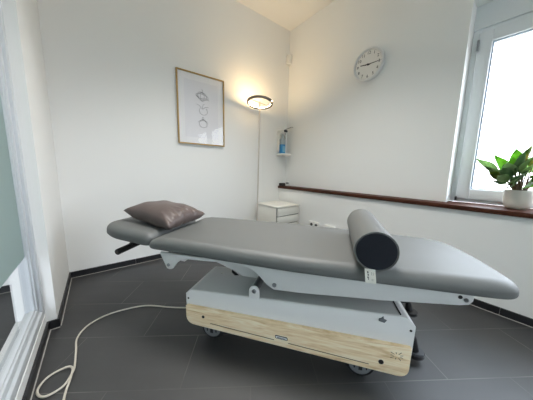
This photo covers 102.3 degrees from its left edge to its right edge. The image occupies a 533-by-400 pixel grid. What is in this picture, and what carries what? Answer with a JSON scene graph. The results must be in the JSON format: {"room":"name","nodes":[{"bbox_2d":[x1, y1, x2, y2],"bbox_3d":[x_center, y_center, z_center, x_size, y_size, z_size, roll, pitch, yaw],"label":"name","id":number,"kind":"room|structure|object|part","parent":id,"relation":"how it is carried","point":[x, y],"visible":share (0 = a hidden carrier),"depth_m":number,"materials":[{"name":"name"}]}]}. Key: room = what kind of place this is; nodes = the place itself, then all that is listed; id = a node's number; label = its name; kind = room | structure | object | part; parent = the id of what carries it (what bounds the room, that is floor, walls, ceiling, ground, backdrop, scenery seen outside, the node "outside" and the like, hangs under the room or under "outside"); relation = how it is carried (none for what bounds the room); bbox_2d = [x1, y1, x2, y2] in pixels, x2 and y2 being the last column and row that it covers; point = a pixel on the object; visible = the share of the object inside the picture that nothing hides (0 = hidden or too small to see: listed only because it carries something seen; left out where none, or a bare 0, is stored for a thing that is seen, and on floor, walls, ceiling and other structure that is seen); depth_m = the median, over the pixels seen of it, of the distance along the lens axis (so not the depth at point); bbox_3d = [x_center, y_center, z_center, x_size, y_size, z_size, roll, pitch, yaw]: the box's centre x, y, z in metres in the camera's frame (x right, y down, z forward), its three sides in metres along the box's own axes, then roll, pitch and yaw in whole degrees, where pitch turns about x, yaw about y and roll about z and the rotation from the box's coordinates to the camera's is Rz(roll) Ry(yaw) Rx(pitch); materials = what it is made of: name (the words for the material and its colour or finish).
{"room":"examination room","nodes":[
{"label":"examination room","id":0,"kind":"room"},
{"bbox_2d":[0,0,68,399],"bbox_3d":[-0.246,-0.427,-0.269,0.157,2.793,4.700,-5,10,-38],"label":"wall","id":1,"kind":"structure","parent":0,"point":[21,17],"depth_m":1.18,"materials":[{"name":"white paint"}]},
{"bbox_2d":[0,0,44,399],"bbox_3d":[-0.187,-0.280,-0.327,0.067,2.320,3.500,-5,10,-38],"label":"window","id":2,"kind":"structure","parent":1,"relation":"in","point":[17,241],"depth_m":1.00,"materials":[{"name":"white paint"}]},
{"bbox_2d":[22,273,71,399],"bbox_3d":[-0.221,0.925,-0.035,0.058,0.052,4.700,-5,10,-38],"label":"baseboard","id":3,"kind":"structure","parent":1,"relation":"attached to","point":[32,380],"depth_m":1.05,"materials":[{"name":"black tile"}]},
{"bbox_2d":[49,318,60,329],"bbox_3d":[-1.233,0.722,1.243,0.054,0.052,0.015,-5,10,-38],"label":"baseboard","id":4,"kind":"structure","parent":1,"relation":"attached to","point":[54,324],"depth_m":1.24,"materials":[{"name":"black tile"}]},
{"bbox_2d":[2,0,289,285],"bbox_3d":[-1.327,-0.765,1.938,4.800,2.793,0.150,-5,10,-38],"label":"wall","id":5,"kind":"structure","parent":0,"point":[110,65],"depth_m":2.01,"materials":[{"name":"white paint"}]},
{"bbox_2d":[0,285,10,293],"bbox_3d":[-2.445,0.707,1.182,1.700,0.052,0.015,-5,10,-38],"label":"baseboard","id":6,"kind":"structure","parent":5,"relation":"attached to","point":[4,289],"depth_m":1.58,"materials":[{"name":"black tile"}]},
{"bbox_2d":[69,254,161,277],"bbox_3d":[-0.739,0.550,2.505,2.315,0.052,0.015,-5,10,-38],"label":"baseboard","id":7,"kind":"structure","parent":5,"relation":"attached to","point":[79,273],"depth_m":1.98,"materials":[{"name":"black tile"}]},
{"bbox_2d":[175,67,224,146],"bbox_3d":[-0.690,-0.958,2.299,0.515,0.718,0.023,-5,10,-38],"label":"framed print","id":8,"kind":"object","parent":5,"relation":"attached to","point":[200,98],"visible":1,"depth_m":2.28,"materials":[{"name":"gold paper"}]},
{"bbox_2d":[277,127,292,155],"bbox_3d":[0.269,-0.819,3.003,0.226,0.399,0.138,-5,10,-38],"label":"dispenser","id":9,"kind":"object","parent":5,"relation":"attached to","point":[279,132],"visible":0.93,"depth_m":2.96,"materials":[{"name":"white plastic"}]},
{"bbox_3d":[0.209,-0.825,3.013,0.124,0.285,0.048,-5,10,-38],"label":"plate","id":10,"kind":"part","parent":9,"relation":"part of","materials":[{"name":"white plastic"}]},
{"bbox_2d":[279,134,284,152],"bbox_3d":[0.223,-0.780,2.992,0.066,0.262,0.068,-5,10,-38],"label":"sanitizer bottle","id":11,"kind":"object","parent":9,"relation":"in","point":[282,140],"visible":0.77,"depth_m":2.97,"materials":[{"name":"blue plastic"}]},
{"bbox_2d":[277,153,290,155],"bbox_3d":[0.240,-0.634,3.010,0.162,0.030,0.138,-5,10,-38],"label":"drip tray","id":12,"kind":"object","parent":9,"relation":"on","point":[279,154],"depth_m":2.95,"materials":[{"name":"white plastic"}]},
{"bbox_2d":[0,258,532,399],"bbox_3d":[0.184,0.976,0.197,4.800,0.100,5.150,-5,10,-38],"label":"floor","id":13,"kind":"structure","parent":0,"point":[471,352],"depth_m":1.08,"materials":[{"name":"tile"}]},
{"bbox_2d":[36,305,185,399],"bbox_3d":[-0.738,0.753,0.914,0.645,0.103,1.102,1,8,0],"label":"power cord","id":14,"kind":"object","parent":13,"relation":"on","point":[73,367],"visible":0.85,"depth_m":0.99,"materials":[{"name":"beige plastic"}]},
{"bbox_2d":[247,95,272,220],"bbox_3d":[-0.092,-0.305,2.602,0.301,1.737,0.302,-5,10,-38],"label":"floor lamp","id":15,"kind":"object","parent":13,"relation":"on","point":[259,108],"visible":0.8,"depth_m":2.54,"materials":[{"name":"white metal"}]},
{"bbox_2d":[258,200,299,223],"bbox_3d":[0.146,0.293,2.838,0.396,0.500,0.408,-6,11,-40],"label":"base cabinet","id":16,"kind":"object","parent":13,"relation":"on","point":[270,211],"visible":0.42,"depth_m":2.69,"materials":[{"name":"white laminate"}]},
{"bbox_3d":[0.274,0.138,2.669,0.375,0.093,0.018,-6,11,-40],"label":"drawer","id":17,"kind":"part","parent":16,"relation":"part of","materials":[{"name":"white laminate"}]},
{"bbox_3d":[0.272,0.240,2.684,0.375,0.093,0.018,-6,11,-40],"label":"drawer","id":18,"kind":"part","parent":16,"relation":"part of","materials":[{"name":"white laminate"}]},
{"bbox_2d":[107,217,518,375],"bbox_3d":[0.008,0.462,1.304,2.036,0.593,0.648,3,8,14],"label":"table","id":19,"kind":"object","parent":13,"relation":"on","point":[303,288],"visible":0.92,"depth_m":1.01,"materials":[{"name":"grey leather"}]},
{"bbox_2d":[124,200,203,229],"bbox_3d":[-0.681,0.083,1.455,0.394,0.139,0.320,5,9,24],"label":"pillow","id":20,"kind":"object","parent":19,"relation":"on","point":[165,214],"visible":1,"depth_m":1.35,"materials":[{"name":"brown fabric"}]},
{"bbox_3d":[-0.199,0.377,1.292,0.435,0.150,0.012,3,8,14],"label":"lift arm","id":21,"kind":"part","parent":19,"relation":"part of","materials":[{"name":"white metal"}]},
{"bbox_2d":[193,266,399,315],"bbox_3d":[0.122,0.467,1.172,0.993,0.043,0.291,3,8,14],"label":"table base","id":22,"kind":"object","parent":19,"relation":"on","point":[231,283],"depth_m":1.06,"materials":[{"name":"grey metal"}]},
{"bbox_3d":[0.089,0.662,1.041,1.074,0.143,0.018,3,8,14],"label":"panel","id":23,"kind":"part","parent":19,"relation":"part of","materials":[{"name":"brown wood"}]},
{"bbox_3d":[0.112,0.373,1.000,1.414,0.114,0.016,3,8,14],"label":"rail","id":24,"kind":"part","parent":19,"relation":"part of","materials":[{"name":"white metal"}]},
{"bbox_3d":[0.206,0.240,1.224,1.638,0.065,0.648,3,8,14],"label":"mattress","id":25,"kind":"part","parent":19,"relation":"part of","materials":[{"name":"grey leather"}]},
{"bbox_2d":[347,209,399,283],"bbox_3d":[0.482,0.181,1.030,0.154,0.192,0.531,4,9,17],"label":"bolster","id":26,"kind":"object","parent":19,"relation":"on","point":[375,249],"visible":1,"depth_m":0.81,"materials":[{"name":"grey leather"}]},
{"bbox_2d":[236,0,334,30],"bbox_3d":[0.239,-1.887,-0.214,4.800,0.100,5.150,-5,10,-38],"label":"ceiling","id":27,"kind":"structure","parent":0,"point":[289,14],"depth_m":2.50,"materials":[{"name":"white paint"}]},
{"bbox_2d":[279,0,532,318],"bbox_3d":[1.825,-0.618,1.337,0.468,2.793,4.700,-5,10,-38],"label":"wall","id":28,"kind":"structure","parent":0,"point":[395,133],"depth_m":1.96,"materials":[{"name":"white paint"}]},
{"bbox_2d":[286,54,291,64],"bbox_3d":[0.309,-1.904,2.911,0.057,0.115,0.057,-5,10,-38],"label":"sensor","id":29,"kind":"object","parent":28,"relation":"attached to","point":[289,57],"visible":1,"depth_m":2.90,"materials":[{"name":"white plastic"}]},
{"bbox_2d":[309,221,318,225],"bbox_3d":[0.586,0.308,2.651,0.012,0.084,0.152,-5,10,-38],"label":"double socket","id":30,"kind":"object","parent":28,"relation":"attached to","point":[311,223],"visible":0.74,"depth_m":2.65,"materials":[{"name":"white plastic"}]},
{"bbox_2d":[353,46,384,81],"bbox_3d":[1.000,-1.331,2.108,0.039,0.306,0.306,-5,10,-38],"label":"wall clock","id":31,"kind":"object","parent":28,"relation":"attached to","point":[370,62],"visible":1,"depth_m":2.10,"materials":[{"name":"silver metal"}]},
{"bbox_2d":[278,186,532,218],"bbox_3d":[1.720,0.089,1.367,0.280,0.032,4.700,-5,10,-38],"label":"window sill","id":32,"kind":"structure","parent":28,"relation":"attached to","point":[474,207],"depth_m":1.68,"materials":[{"name":"brown wood"}]},
{"bbox_2d":[476,145,532,209],"bbox_3d":[1.672,-0.145,1.414,0.279,0.413,0.444,-5,10,-38],"label":"potted plant","id":33,"kind":"object","parent":32,"relation":"on","point":[518,197],"visible":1,"depth_m":1.40,"materials":[{"name":"green plant"}]},
{"bbox_3d":[1.691,-0.004,1.442,0.142,0.127,0.142,-5,10,-38],"label":"pot","id":34,"kind":"part","parent":33,"relation":"part of","materials":[{"name":"white ceramic"}]},
{"bbox_2d":[450,0,532,208],"bbox_3d":[2.337,-0.565,0.762,0.102,1.458,2.462,-5,10,-38],"label":"window","id":35,"kind":"structure","parent":28,"relation":"in","point":[496,21],"depth_m":1.61,"materials":[{"name":"white plastic"}]},
{"bbox_2d":[470,298,532,327],"bbox_3d":[1.608,0.756,1.384,0.015,0.052,4.700,-5,10,-38],"label":"baseboard","id":36,"kind":"structure","parent":28,"relation":"attached to","point":[516,317],"depth_m":1.42,"materials":[{"name":"black tile"}]}
]}

